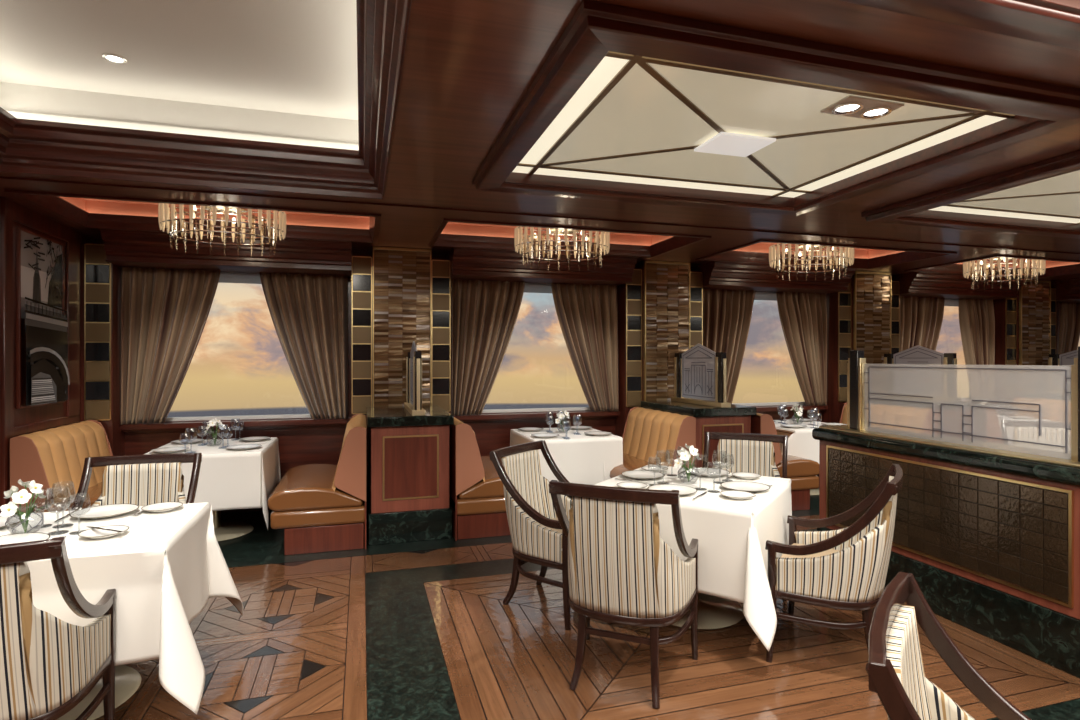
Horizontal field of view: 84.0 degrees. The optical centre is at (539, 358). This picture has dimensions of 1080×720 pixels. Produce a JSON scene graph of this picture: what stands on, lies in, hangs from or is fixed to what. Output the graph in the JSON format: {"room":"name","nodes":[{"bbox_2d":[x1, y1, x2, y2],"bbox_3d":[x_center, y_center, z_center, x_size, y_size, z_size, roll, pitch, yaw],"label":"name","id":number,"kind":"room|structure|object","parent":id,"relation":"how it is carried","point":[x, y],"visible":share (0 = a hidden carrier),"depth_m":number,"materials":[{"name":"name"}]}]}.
{"room":"cruise ship restaurant","nodes":[
{"label":"cruise ship restaurant","id":0,"kind":"room"},
{"bbox_2d":[13,221,94,436],"bbox_3d":[-3.798,0.200,4.329,0.100,2.600,2.660,0,0,-17],"label":"wall","id":1,"kind":"structure","parent":0,"point":[23,416],"depth_m":4.39,"materials":[{"name":"brown wood"}]},
{"bbox_2d":[0,197,78,512],"bbox_3d":[-3.770,0.200,4.462,0.030,2.600,1.500,0,0,-17],"label":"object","id":2,"kind":"structure","parent":1,"relation":"attached to","point":[10,211],"depth_m":4.17,"materials":[{"name":"brown wood"}]},
{"bbox_2d":[16,226,69,408],"bbox_3d":[-3.781,-0.290,4.605,0.089,1.300,0.680,0,0,-17],"label":"wall picture","id":3,"kind":"object","parent":1,"relation":"attached to","point":[40,260],"visible":1,"depth_m":4.52,"materials":[{"name":"black glass"}]},
{"bbox_2d":[80,243,124,455],"bbox_3d":[-3.937,0.247,5.406,0.243,2.505,0.306,0,0,-17],"label":"pilaster","id":4,"kind":"object","parent":1,"relation":"attached to","point":[100,280],"visible":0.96,"depth_m":5.27,"materials":[{"name":"brown wood"}]},
{"bbox_2d":[4,189,380,243],"bbox_3d":[-2.509,-1.143,4.784,2.370,0.115,1.140,0,0,-17],"label":"trim","id":5,"kind":"structure","parent":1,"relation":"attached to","point":[51,202],"depth_m":4.99,"materials":[{"name":"brown wood"}]},
{"bbox_2d":[0,176,1079,253],"bbox_3d":[3.588,-1.094,5.660,14.700,0.012,0.012,0,0,-17],"label":"trim","id":6,"kind":"structure","parent":1,"relation":"attached to","point":[1,177],"depth_m":4.44,"materials":[{"name":"brown wood"}]},
{"bbox_2d":[0,0,357,119],"bbox_3d":[-1.141,-1.635,0.530,2.215,0.050,6.866,0,0,-17],"label":"ceiling","id":7,"kind":"structure","parent":0,"point":[286,56],"depth_m":3.12,"materials":[{"name":"white paint"}]},
{"bbox_2d":[60,197,369,228],"bbox_3d":[-2.509,-1.265,4.784,2.350,0.150,1.120,0,0,-17],"label":"ceiling","id":8,"kind":"structure","parent":0,"point":[102,206],"depth_m":5.22,"materials":[{"name":"orange paint"}]},
{"bbox_2d":[158,203,285,256],"bbox_3d":[-2.514,-1.081,4.782,0.908,0.457,0.708,0,0,-21],"label":"chandelier","id":9,"kind":"object","parent":8,"relation":"hanging from","point":[164,210],"visible":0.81,"depth_m":4.74,"materials":[{"name":"gold metal"}]},
{"bbox_2d":[351,246,450,509],"bbox_3d":[-1.415,0.201,6.122,0.974,2.598,0.368,0,0,-17],"label":"column","id":10,"kind":"structure","parent":0,"point":[400,297],"depth_m":5.94,"materials":[{"name":"tile"}]},
{"bbox_2d":[95,239,971,486],"bbox_3d":[2.955,0.200,7.688,14.760,2.600,0.140,0,0,-17],"label":"wall","id":11,"kind":"structure","parent":0,"point":[302,446],"depth_m":6.08,"materials":[{"name":"brown wood"}]},
{"bbox_2d":[121,267,220,424],"bbox_3d":[-3.424,-0.122,5.597,0.824,1.446,0.132,0,0,-17],"label":"curtain","id":12,"kind":"object","parent":11,"relation":"hanging from","point":[165,312],"visible":0.98,"depth_m":5.56,"materials":[{"name":"fabric"}]},
{"bbox_2d":[99,229,351,276],"bbox_3d":[-2.803,-0.968,5.573,2.015,0.265,0.560,0,0,-17],"label":"window valance","id":13,"kind":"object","parent":11,"relation":"attached to","point":[123,248],"depth_m":5.40,"materials":[{"name":"brown wood"}]},
{"bbox_2d":[120,417,350,512],"bbox_3d":[-2.909,1.052,5.807,2.445,0.895,0.130,0,0,-17],"label":"trim","id":14,"kind":"structure","parent":11,"relation":"attached to","point":[167,427],"depth_m":5.79,"materials":[{"name":"brown wood"}]},
{"bbox_2d":[165,272,310,420],"bbox_3d":[-2.933,-0.130,5.904,1.855,1.460,0.092,0,0,-17],"label":"window","id":15,"kind":"structure","parent":11,"relation":"in","point":[225,277],"depth_m":5.87,"materials":[{"name":"white"}]},
{"bbox_2d":[218,272,260,283],"bbox_3d":[-2.921,-0.797,5.862,1.815,0.125,0.006,0,0,-17],"label":"roller blind","id":16,"kind":"object","parent":15,"relation":"attached to","point":[225,277],"depth_m":5.86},
{"bbox_2d":[259,272,347,419],"bbox_3d":[-2.328,-0.122,5.925,0.816,1.447,0.132,0,0,-18],"label":"curtain","id":17,"kind":"object","parent":11,"relation":"hanging from","point":[309,312],"visible":0.98,"depth_m":5.95,"materials":[{"name":"fabric"}]},
{"bbox_2d":[451,279,524,414],"bbox_3d":[-0.552,-0.122,6.449,0.816,1.447,0.131,0,0,-17],"label":"curtain","id":18,"kind":"object","parent":11,"relation":"hanging from","point":[484,314],"visible":0.98,"depth_m":6.41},
{"bbox_2d":[482,283,589,412],"bbox_3d":[-0.073,-0.130,6.752,1.750,1.460,0.092,0,0,-17],"label":"window","id":19,"kind":"structure","parent":11,"relation":"in","point":[529,287],"depth_m":6.73,"materials":[{"name":"white"}]},
{"bbox_2d":[524,283,551,292],"bbox_3d":[-0.061,-0.797,6.711,1.710,0.125,0.006,0,0,-17],"label":"roller blind","id":20,"kind":"object","parent":19,"relation":"attached to","point":[529,287],"depth_m":6.72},
{"bbox_2d":[454,411,619,422],"bbox_3d":[-0.045,1.052,6.657,2.330,0.895,0.130,0,0,-17],"label":"trim","id":21,"kind":"structure","parent":11,"relation":"attached to","point":[586,415],"depth_m":6.61,"materials":[{"name":"brown wood"}]},
{"bbox_2d":[447,247,637,285],"bbox_3d":[0.027,-0.968,6.413,1.970,0.265,0.560,0,0,-17],"label":"trim","id":22,"kind":"structure","parent":11,"relation":"attached to","point":[465,263],"depth_m":6.24,"materials":[{"name":"brown wood"}]},
{"bbox_2d":[551,283,618,411],"bbox_3d":[0.508,-0.122,6.764,0.804,1.447,0.132,0,0,-17],"label":"curtain","id":23,"kind":"object","parent":11,"relation":"hanging from","point":[587,314],"visible":0.98,"depth_m":6.78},
{"bbox_2d":[703,289,755,403],"bbox_3d":[2.265,-0.122,7.286,0.834,1.446,0.133,0,0,-17],"label":"curtain","id":24,"kind":"object","parent":11,"relation":"hanging from","point":[727,314],"visible":0.59,"depth_m":7.27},
{"bbox_2d":[732,292,805,405],"bbox_3d":[2.724,-0.130,7.582,1.725,1.460,0.092,0,0,-17],"label":"window","id":25,"kind":"structure","parent":11,"relation":"in","point":[758,295],"depth_m":7.59,"materials":[{"name":"white"}]},
{"bbox_2d":[690,261,856,293],"bbox_3d":[2.824,-0.968,7.242,1.945,0.265,0.560,0,0,-17],"label":"trim","id":26,"kind":"structure","parent":11,"relation":"attached to","point":[757,277],"depth_m":7.06,"materials":[{"name":"brown wood"}]},
{"bbox_2d":[756,405,827,413],"bbox_3d":[2.752,1.052,7.487,2.305,0.895,0.130,0,0,-17],"label":"trim","id":27,"kind":"structure","parent":11,"relation":"attached to","point":[764,409],"depth_m":7.56,"materials":[{"name":"brown wood"}]},
{"bbox_2d":[776,292,826,405],"bbox_3d":[3.317,-0.122,7.597,0.746,1.446,0.132,0,0,-17],"label":"curtain","id":28,"kind":"object","parent":11,"relation":"hanging from","point":[803,316],"visible":0.98,"depth_m":7.60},
{"bbox_2d":[900,296,944,394],"bbox_3d":[5.099,-0.122,8.127,0.925,1.446,0.129,0,0,-17],"label":"curtain","id":29,"kind":"object","parent":11,"relation":"hanging from","point":[921,318],"visible":0.39,"depth_m":8.12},
{"bbox_2d":[892,272,1027,299],"bbox_3d":[5.583,-0.968,8.061,1.890,0.265,0.560,0,0,-17],"label":"trim","id":30,"kind":"structure","parent":11,"relation":"attached to","point":[914,284],"depth_m":7.86,"materials":[{"name":"brown wood"}]},
{"bbox_2d":[959,298,994,400],"bbox_3d":[6.121,-0.122,8.429,0.594,1.446,0.133,0,0,-17],"label":"curtain","id":31,"kind":"object","parent":11,"relation":"hanging from","point":[976,316],"visible":0.94,"depth_m":8.42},
{"bbox_2d":[1051,280,1079,302],"bbox_3d":[8.727,-0.968,8.994,2.750,0.265,0.560,0,0,-17],"label":"trim","id":32,"kind":"structure","parent":11,"relation":"attached to","point":[1066,291],"depth_m":8.51,"materials":[{"name":"brown wood"}]},
{"bbox_2d":[1056,302,1079,353],"bbox_3d":[7.783,-0.122,8.922,0.805,1.446,0.136,0,0,-17],"label":"curtain","id":33,"kind":"object","parent":11,"relation":"hanging from","point":[1067,314],"visible":0.41,"depth_m":8.90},
{"bbox_2d":[0,0,1079,281],"bbox_3d":[4.315,-1.383,3.210,15.100,0.565,9.700,0,0,-17],"label":"ceiling","id":34,"kind":"structure","parent":0,"point":[468,66],"depth_m":3.10,"materials":[{"name":"brown wood"}]},
{"bbox_2d":[0,82,358,150],"bbox_3d":[-1.138,-1.482,0.521,2.215,0.275,6.886,0,0,-17],"label":"cove","id":35,"kind":"object","parent":34,"relation":"attached to","point":[22,101],"visible":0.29,"depth_m":3.74,"materials":[{"name":"white paint"}]},
{"bbox_2d":[0,0,411,199],"bbox_3d":[-1.138,-1.222,0.521,2.175,0.267,6.846,0,0,-17],"label":"trim","id":36,"kind":"structure","parent":34,"relation":"attached to","point":[27,146],"depth_m":3.59,"materials":[{"name":"brown wood"}]},
{"bbox_2d":[428,218,710,257],"bbox_3d":[0.230,-1.143,5.597,2.395,0.115,1.140,0,0,-17],"label":"trim","id":37,"kind":"structure","parent":34,"relation":"attached to","point":[678,241],"depth_m":5.88,"materials":[{"name":"brown wood"}]},
{"bbox_2d":[472,0,1079,215],"bbox_3d":[1.004,-1.090,3.104,2.390,0.120,1.940,0,0,-17],"label":"panel","id":38,"kind":"object","parent":34,"relation":"attached to","point":[630,105],"visible":1,"depth_m":2.77,"materials":[{"name":"paint"}]},
{"bbox_2d":[820,95,903,119],"bbox_3d":[1.431,-1.109,2.667,0.300,0.022,0.170,0,0,-17],"label":"spotlight","id":39,"kind":"object","parent":38,"relation":"attached to","point":[850,105],"visible":1,"depth_m":2.64,"materials":[{"name":"white"}]},
{"bbox_2d":[695,239,956,268],"bbox_3d":[3.018,-1.143,6.424,2.380,0.115,1.140,0,0,-17],"label":"trim","id":40,"kind":"structure","parent":34,"relation":"attached to","point":[910,255],"depth_m":6.73,"materials":[{"name":"brown wood"}]},
{"bbox_2d":[839,0,1079,49],"bbox_3d":[1.671,-1.090,0.856,2.390,0.120,2.190,0,0,-17],"label":"panel","id":41,"kind":"object","parent":34,"relation":"attached to","point":[1053,22],"visible":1,"depth_m":1.81,"materials":[{"name":"brown wood"}]},
{"bbox_2d":[861,150,1079,238],"bbox_3d":[3.851,-1.090,3.948,2.390,0.120,1.940,0,0,-17],"label":"panel","id":42,"kind":"object","parent":34,"relation":"attached to","point":[1042,198],"visible":0.89,"depth_m":4.31,"materials":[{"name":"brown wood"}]},
{"bbox_2d":[904,255,1079,277],"bbox_3d":[5.798,-1.143,7.248,2.300,0.115,1.140,0,0,-17],"label":"trim","id":43,"kind":"structure","parent":34,"relation":"attached to","point":[953,267],"depth_m":7.63,"materials":[{"name":"brown wood"}]},
{"bbox_2d":[441,222,672,245],"bbox_3d":[0.230,-1.265,5.597,2.375,0.150,1.120,0,0,-17],"label":"ceiling","id":44,"kind":"structure","parent":0,"point":[458,228],"depth_m":6.00,"materials":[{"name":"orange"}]},
{"bbox_2d":[514,226,609,267],"bbox_3d":[0.209,-1.081,5.590,0.908,0.457,0.708,0,0,-12],"label":"chandelier","id":45,"kind":"object","parent":44,"relation":"hanging from","point":[603,240],"visible":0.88,"depth_m":5.49,"materials":[{"name":"gold metal"}]},
{"bbox_2d":[96,495,1079,719],"bbox_3d":[3.958,1.502,3.156,16.615,0.003,10.200,0,0,-17],"label":"floor","id":46,"kind":"structure","parent":0,"point":[418,630],"depth_m":3.01,"materials":[{"name":"brown wood"}]},
{"bbox_2d":[0,537,115,719],"bbox_3d":[-1.838,1.032,1.985,0.596,0.953,0.577,0,0,-22],"label":"armchair","id":47,"kind":"object","parent":46,"relation":"on","point":[49,664],"visible":1,"depth_m":1.90,"materials":[{"name":"fabric"}]},
{"bbox_2d":[10,420,112,512],"bbox_3d":[-3.452,1.017,4.765,0.722,0.967,1.152,0,0,-17],"label":"banquette","id":48,"kind":"object","parent":46,"relation":"on","point":[55,457],"visible":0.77,"depth_m":4.37,"materials":[{"name":"orange leather"}]},
{"bbox_2d":[35,482,101,512],"bbox_3d":[-3.437,1.079,4.769,0.692,0.171,1.140,0,0,-17],"label":"seat cushion","id":49,"kind":"object","parent":48,"relation":"on","point":[94,490],"depth_m":4.26,"materials":[{"name":"brown leather"}]},
{"bbox_2d":[57,665,140,719],"bbox_3d":[-2.103,1.131,2.625,0.992,0.738,0.752,0,0,-17],"label":"dining table","id":50,"kind":"object","parent":46,"relation":"on","point":[127,679],"visible":0.15,"depth_m":2.66,"materials":[{"name":"grey metal"}]},
{"bbox_2d":[0,502,242,714],"bbox_3d":[-2.068,1.072,2.564,1.313,0.643,0.963,0,0,-17],"label":"tablecloth","id":51,"kind":"object","parent":50,"relation":"on","point":[164,570],"visible":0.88,"depth_m":2.39,"materials":[{"name":"white fabric"}]},
{"bbox_2d":[0,479,45,533],"bbox_3d":[-2.188,0.630,2.545,0.142,0.236,0.153,0,0,-35],"label":"flower vase","id":52,"kind":"object","parent":51,"relation":"on","point":[21,497],"visible":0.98,"depth_m":2.53,"materials":[{"name":"white plant"}]},
{"bbox_2d":[6,503,43,533],"bbox_3d":[-2.188,0.684,2.551,0.124,0.126,0.124,0,0,-12],"label":"bowl","id":53,"kind":"object","parent":52,"relation":"on","point":[10,508],"depth_m":2.54,"materials":[{"name":"clear glass"}]},
{"bbox_2d":[0,532,49,544],"bbox_3d":[-2.113,0.739,2.377,0.270,0.021,0.270,0,0,-17],"label":"dinner plate","id":54,"kind":"object","parent":51,"relation":"on","point":[35,536],"visible":0.5,"depth_m":2.46,"materials":[{"name":"white"}]},
{"bbox_2d":[45,487,70,535],"bbox_3d":[-2.067,0.651,2.573,0.088,0.194,0.088,0,0,-17],"label":"wine glass","id":55,"kind":"object","parent":51,"relation":"on","point":[59,532],"visible":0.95,"depth_m":2.58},
{"bbox_2d":[45,487,70,512],"bbox_3d":[-2.067,0.608,2.573,0.088,0.107,0.088,0,0,-17],"label":"bowl","id":56,"kind":"object","parent":55,"relation":"on","point":[68,487],"depth_m":2.57,"materials":[{"name":"clear glass"}]},
{"bbox_2d":[78,525,128,538],"bbox_3d":[-1.842,0.739,2.536,0.176,0.021,0.176,0,0,-17],"label":"bread plate","id":57,"kind":"object","parent":51,"relation":"on","point":[91,533],"visible":0.96,"depth_m":2.55,"materials":[{"name":"white"}]},
{"bbox_2d":[70,504,138,518],"bbox_3d":[-2.084,0.739,2.876,0.270,0.021,0.270,0,0,-17],"label":"dinner plate","id":58,"kind":"object","parent":51,"relation":"on","point":[111,510],"visible":1,"depth_m":2.90,"materials":[{"name":"white"}]},
{"bbox_2d":[141,502,182,512],"bbox_3d":[-1.865,0.739,2.962,0.176,0.021,0.176,0,0,-17],"label":"bread plate","id":59,"kind":"object","parent":51,"relation":"on","point":[164,506],"visible":1,"depth_m":2.98,"materials":[{"name":"white"}]},
{"bbox_2d":[70,453,201,510],"bbox_3d":[-2.207,1.032,3.220,0.596,0.953,0.577,0,0,-17],"label":"armchair","id":60,"kind":"object","parent":46,"relation":"on","point":[145,479],"visible":0.2,"depth_m":3.43,"materials":[{"name":"fabric"}]},
{"bbox_2d":[212,510,253,541],"bbox_3d":[-2.790,1.131,5.149,0.852,0.738,0.932,0,0,-17],"label":"dining table","id":61,"kind":"object","parent":46,"relation":"on","point":[224,531],"visible":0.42,"depth_m":5.12,"materials":[{"name":"grey metal"}]},
{"bbox_2d":[145,437,280,529],"bbox_3d":[-2.852,1.066,5.135,1.105,0.631,1.020,0,0,-17],"label":"tablecloth","id":62,"kind":"object","parent":61,"relation":"on","point":[229,479],"visible":0.57,"depth_m":4.78,"materials":[{"name":"white fabric"}]},
{"bbox_2d":[267,414,365,554],"bbox_3d":[-1.876,1.017,5.170,0.722,0.967,1.152,0,0,-17],"label":"banquette","id":63,"kind":"object","parent":46,"relation":"on","point":[318,508],"visible":1,"depth_m":4.67,"materials":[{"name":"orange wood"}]},
{"bbox_2d":[267,464,361,511],"bbox_3d":[-1.890,1.079,5.166,0.692,0.171,1.140,0,0,-17],"label":"seat cushion","id":64,"kind":"object","parent":63,"relation":"on","point":[310,487],"depth_m":4.67,"materials":[{"name":"brown leather"}]},
{"bbox_2d":[366,405,453,544],"bbox_3d":[-1.202,0.985,5.404,0.690,1.030,1.115,0,0,-17],"label":"cabinet","id":65,"kind":"object","parent":46,"relation":"on","point":[408,491],"visible":1,"depth_m":4.91,"materials":[{"name":"brown wood"}]},
{"bbox_2d":[404,341,424,415],"bbox_3d":[-1.131,0.158,5.375,0.110,0.625,0.970,0,0,-17],"label":"screen","id":66,"kind":"object","parent":65,"relation":"on","point":[413,404],"visible":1,"depth_m":4.99,"materials":[{"name":"gold metal"}]},
{"bbox_2d":[449,417,509,540],"bbox_3d":[-0.509,1.017,5.576,0.722,0.967,1.152,0,0,-17],"label":"banquette","id":67,"kind":"object","parent":46,"relation":"on","point":[476,492],"visible":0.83,"depth_m":4.99,"materials":[{"name":"leather"}]},
{"bbox_2d":[458,456,503,498],"bbox_3d":[-0.494,1.079,5.580,0.692,0.171,1.140,0,0,-17],"label":"seat cushion","id":68,"kind":"object","parent":67,"relation":"on","point":[489,485],"depth_m":5.00,"materials":[{"name":"brown leather"}]},
{"bbox_2d":[489,440,571,629],"bbox_3d":[0.077,1.032,3.709,0.577,0.953,0.596,0,0,32],"label":"armchair","id":69,"kind":"object","parent":46,"relation":"on","point":[538,537],"visible":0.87,"depth_m":3.58,"materials":[{"name":"fabric"}]},
{"bbox_2d":[537,518,568,532],"bbox_3d":[0.125,1.077,3.678,0.442,0.095,0.499,0,0,32],"label":"seat cushion","id":70,"kind":"object","parent":69,"relation":"on","point":[558,530],"depth_m":3.64,"materials":[{"name":"beige fabric"}]},
{"bbox_2d":[549,480,697,707],"bbox_3d":[0.409,1.032,2.855,0.596,0.953,0.577,0,0,22],"label":"armchair","id":71,"kind":"object","parent":46,"relation":"on","point":[621,571],"visible":1,"depth_m":2.64,"materials":[{"name":"fabric"}]},
{"bbox_2d":[610,407,695,477],"bbox_3d":[0.933,1.017,6.003,0.722,0.967,1.152,0,0,-17],"label":"banquette","id":72,"kind":"object","parent":46,"relation":"on","point":[647,433],"visible":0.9,"depth_m":5.83,"materials":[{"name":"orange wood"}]},
{"bbox_2d":[610,453,654,477],"bbox_3d":[0.919,1.079,5.999,0.692,0.171,1.140,0,0,-17],"label":"seat cushion","id":73,"kind":"object","parent":72,"relation":"on","point":[631,461],"depth_m":5.75,"materials":[{"name":"brown leather"}]},
{"bbox_2d":[641,400,756,467],"bbox_3d":[1.607,0.985,6.237,0.690,1.030,1.115,0,0,-17],"label":"credenza","id":74,"kind":"object","parent":46,"relation":"on","point":[737,418],"visible":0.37,"depth_m":5.74,"materials":[{"name":"red wood"}]},
{"bbox_2d":[671,343,730,407],"bbox_3d":[1.640,0.158,6.197,0.110,0.625,0.970,0,0,-17],"label":"screen","id":75,"kind":"object","parent":74,"relation":"on","point":[700,372],"visible":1,"depth_m":6.14,"materials":[{"name":"grey glass"}]},
{"bbox_2d":[671,592,743,629],"bbox_3d":[0.911,1.131,3.608,0.932,0.738,0.932,0,0,33],"label":"dining table","id":76,"kind":"object","parent":46,"relation":"on","point":[714,612],"visible":0.23,"depth_m":3.47,"materials":[{"name":"grey metal"}]},
{"bbox_2d":[595,464,791,651],"bbox_3d":[0.927,1.072,3.533,1.076,0.643,1.077,0,0,33],"label":"tablecloth","id":77,"kind":"object","parent":76,"relation":"on","point":[732,535],"visible":0.43,"depth_m":3.06,"materials":[{"name":"white fabric"}]},
{"bbox_2d":[621,470,664,479],"bbox_3d":[0.649,0.739,3.782,0.270,0.021,0.270,0,0,-17],"label":"dinner plate","id":78,"kind":"object","parent":77,"relation":"on","point":[635,474],"visible":1,"depth_m":3.81,"materials":[{"name":"white"}]},
{"bbox_2d":[648,484,696,495],"bbox_3d":[0.738,0.739,3.345,0.270,0.021,0.270,0,0,-17],"label":"dinner plate","id":79,"kind":"object","parent":77,"relation":"on","point":[683,490],"visible":0.63,"depth_m":3.40,"materials":[{"name":"white"}]},
{"bbox_2d":[674,444,700,483],"bbox_3d":[0.886,0.630,3.600,0.142,0.236,0.153,0,0,28],"label":"flower vase","id":80,"kind":"object","parent":77,"relation":"on","point":[685,455],"visible":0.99,"depth_m":3.58,"materials":[{"name":"clear glass"}]},
{"bbox_2d":[688,468,729,476],"bbox_3d":[1.085,0.739,3.871,0.270,0.021,0.270,0,0,-17],"label":"dinner plate","id":81,"kind":"object","parent":77,"relation":"on","point":[712,472],"visible":0.89,"depth_m":3.91,"materials":[{"name":"white"}]},
{"bbox_2d":[721,481,769,491],"bbox_3d":[1.174,0.739,3.434,0.270,0.021,0.270,0,0,-17],"label":"dinner plate","id":82,"kind":"object","parent":77,"relation":"on","point":[747,486],"visible":0.98,"depth_m":3.47,"materials":[{"name":"white"}]},
{"bbox_2d":[702,432,787,477],"bbox_3d":[1.425,1.032,4.218,0.596,0.953,0.577,0,0,23],"label":"armchair","id":83,"kind":"object","parent":46,"relation":"on","point":[751,453],"visible":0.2,"depth_m":4.42,"materials":[{"name":"fabric"}]},
{"bbox_2d":[751,413,818,510],"bbox_3d":[2.300,1.017,6.409,0.722,0.967,1.152,0,0,-17],"label":"banquette","id":84,"kind":"object","parent":46,"relation":"on","point":[802,472],"visible":0.21,"depth_m":5.89,"materials":[{"name":"leather"}]},
{"bbox_2d":[776,455,818,477],"bbox_3d":[2.315,1.079,6.413,0.692,0.171,1.140,0,0,-17],"label":"seat cushion","id":85,"kind":"object","parent":84,"relation":"on","point":[797,467],"depth_m":5.90,"materials":[{"name":"brown leather"}]},
{"bbox_2d":[776,430,818,495],"bbox_3d":[2.943,1.131,6.850,0.852,0.738,0.932,0,0,-17],"label":"dining table","id":86,"kind":"object","parent":46,"relation":"on","point":[813,492],"visible":0.03,"depth_m":6.59,"materials":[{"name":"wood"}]},
{"bbox_2d":[773,420,826,462],"bbox_3d":[2.865,1.066,6.831,1.050,0.631,1.020,0,0,-17],"label":"tablecloth","id":87,"kind":"object","parent":86,"relation":"on","point":[801,443],"visible":0.18,"depth_m":6.31,"materials":[{"name":"white fabric"}]},
{"bbox_2d":[765,463,902,662],"bbox_3d":[1.517,1.032,3.064,0.577,0.953,0.596,0,0,32],"label":"armchair","id":88,"kind":"object","parent":46,"relation":"on","point":[846,568],"visible":0.98,"depth_m":2.85,"materials":[{"name":"fabric"}]},
{"bbox_2d":[776,543,839,581],"bbox_3d":[1.470,1.077,3.095,0.442,0.095,0.499,0,0,32],"label":"seat cushion","id":89,"kind":"object","parent":88,"relation":"on","point":[835,549],"depth_m":3.17,"materials":[{"name":"beige fabric"}]},
{"bbox_2d":[816,402,936,476],"bbox_3d":[3.718,1.017,6.830,0.722,0.967,1.152,0,0,-17],"label":"banquette","id":90,"kind":"object","parent":46,"relation":"on","point":[880,413],"visible":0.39,"depth_m":6.63,"materials":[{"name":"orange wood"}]},
{"bbox_2d":[867,396,981,440],"bbox_3d":[4.392,0.985,7.064,0.690,1.030,1.115,0,0,-17],"label":"credenza","id":91,"kind":"object","parent":46,"relation":"on","point":[952,414],"visible":0.29,"depth_m":6.58,"materials":[{"name":"red wood"}]},
{"bbox_2d":[880,345,960,401],"bbox_3d":[4.425,0.158,7.024,0.110,0.625,0.970,0,0,-17],"label":"screen","id":92,"kind":"object","parent":91,"relation":"on","point":[941,383],"visible":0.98,"depth_m":6.97,"materials":[{"name":"grey glass"}]},
{"bbox_2d":[812,425,1079,677],"bbox_3d":[2.479,0.999,3.591,0.405,1.003,1.935,0,0,-17],"label":"divider","id":93,"kind":"object","parent":46,"relation":"on","point":[988,533],"visible":0.87,"depth_m":3.27,"materials":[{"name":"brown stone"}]},
{"bbox_2d":[847,346,1079,461],"bbox_3d":[2.428,0.220,3.542,0.060,0.555,1.550,0,0,-17],"label":"screen","id":94,"kind":"object","parent":93,"relation":"on","point":[857,372],"visible":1,"depth_m":3.48,"materials":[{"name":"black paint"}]},
{"bbox_2d":[865,572,1030,719],"bbox_3d":[0.989,1.032,1.185,0.577,0.953,0.596,0,0,35],"label":"armchair","id":95,"kind":"object","parent":46,"relation":"on","point":[894,668],"visible":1,"depth_m":1.42,"materials":[{"name":"brown wood"}]},
{"bbox_2d":[975,408,1002,443],"bbox_3d":[5.085,1.017,7.235,0.722,0.967,1.152,0,0,-17],"label":"banquette","id":96,"kind":"object","parent":46,"relation":"on","point":[986,419],"visible":0.15,"depth_m":6.62,"materials":[{"name":"orange leather"}]},
{"bbox_2d":[1000,420,1070,452],"bbox_3d":[4.303,1.032,5.071,0.596,0.953,0.577,0,0,28],"label":"armchair","id":97,"kind":"object","parent":46,"relation":"on","point":[1053,433],"visible":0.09,"depth_m":5.29,"materials":[{"name":"fabric"}]},
{"bbox_2d":[1009,397,1070,430],"bbox_3d":[6.450,1.017,7.640,0.722,0.967,1.152,0,0,-17],"label":"banquette","id":98,"kind":"object","parent":46,"relation":"on","point":[1053,410],"visible":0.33,"depth_m":7.85,"materials":[{"name":"orange leather"}]},
{"bbox_2d":[1019,392,1070,399],"bbox_3d":[7.125,0.985,7.874,0.690,1.030,1.115,0,0,-17],"label":"credenza","id":99,"kind":"object","parent":46,"relation":"on","point":[1042,395],"visible":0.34,"depth_m":8.06,"materials":[{"name":"red wood"}]},
{"bbox_2d":[1045,350,1077,393],"bbox_3d":[7.157,0.158,7.834,0.110,0.625,0.970,0,0,-17],"label":"screen","id":100,"kind":"object","parent":99,"relation":"on","point":[1056,379],"visible":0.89,"depth_m":8.15,"materials":[{"name":"grey glass"}]},
{"bbox_3d":[0.235,1.131,6.047,0.852,0.738,0.932,0,0,-17],"label":"dining table","id":101,"kind":"object","parent":46,"relation":"on","visible":0},
{"bbox_2d":[510,427,622,484],"bbox_3d":[0.223,1.066,6.047,0.910,0.631,1.020,0,0,-17],"label":"tablecloth","id":102,"kind":"object","parent":101,"relation":"on","point":[584,458],"visible":0.52,"depth_m":5.62,"materials":[{"name":"white fabric"}]},
{"bbox_2d":[615,260,702,436],"bbox_3d":[1.395,0.201,6.955,0.974,2.598,0.368,0,0,-17],"label":"column","id":103,"kind":"structure","parent":0,"point":[660,312],"depth_m":6.77,"materials":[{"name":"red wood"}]},
{"bbox_2d":[733,242,904,258],"bbox_3d":[3.018,-1.265,6.424,2.360,0.150,1.120,0,0,-17],"label":"ceiling","id":104,"kind":"structure","parent":0,"point":[763,247],"depth_m":6.99,"materials":[{"name":"orange paint"}]},
{"bbox_2d":[769,243,853,280],"bbox_3d":[2.884,-1.081,6.384,0.908,0.457,0.708,0,0,-21],"label":"chandelier","id":105,"kind":"object","parent":104,"relation":"hanging from","point":[849,252],"visible":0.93,"depth_m":6.28,"materials":[{"name":"glass"}]},
{"bbox_2d":[821,271,899,422],"bbox_3d":[4.179,0.201,7.781,0.974,2.598,0.368,0,0,-17],"label":"column","id":106,"kind":"structure","parent":0,"point":[866,317],"depth_m":7.61,"materials":[{"name":"brown tile"}]},
{"bbox_2d":[957,259,1079,267],"bbox_3d":[5.798,-1.265,7.248,2.280,0.150,1.120,0,0,-17],"label":"ceiling","id":107,"kind":"structure","parent":0,"point":[1049,264],"depth_m":7.89,"materials":[{"name":"orange paint"}]},
{"bbox_2d":[963,257,1045,283],"bbox_3d":[5.539,-1.081,7.172,0.908,0.457,0.708,0,0,-21],"label":"chandelier","id":108,"kind":"object","parent":107,"relation":"hanging from","point":[969,267],"visible":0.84,"depth_m":7.07,"materials":[{"name":"glass"}]},
{"bbox_2d":[986,280,1055,415],"bbox_3d":[6.912,0.201,8.592,0.974,2.598,0.368,0,0,-17],"label":"column","id":109,"kind":"structure","parent":0,"point":[1025,324],"depth_m":8.40,"materials":[{"name":"brown tile"}]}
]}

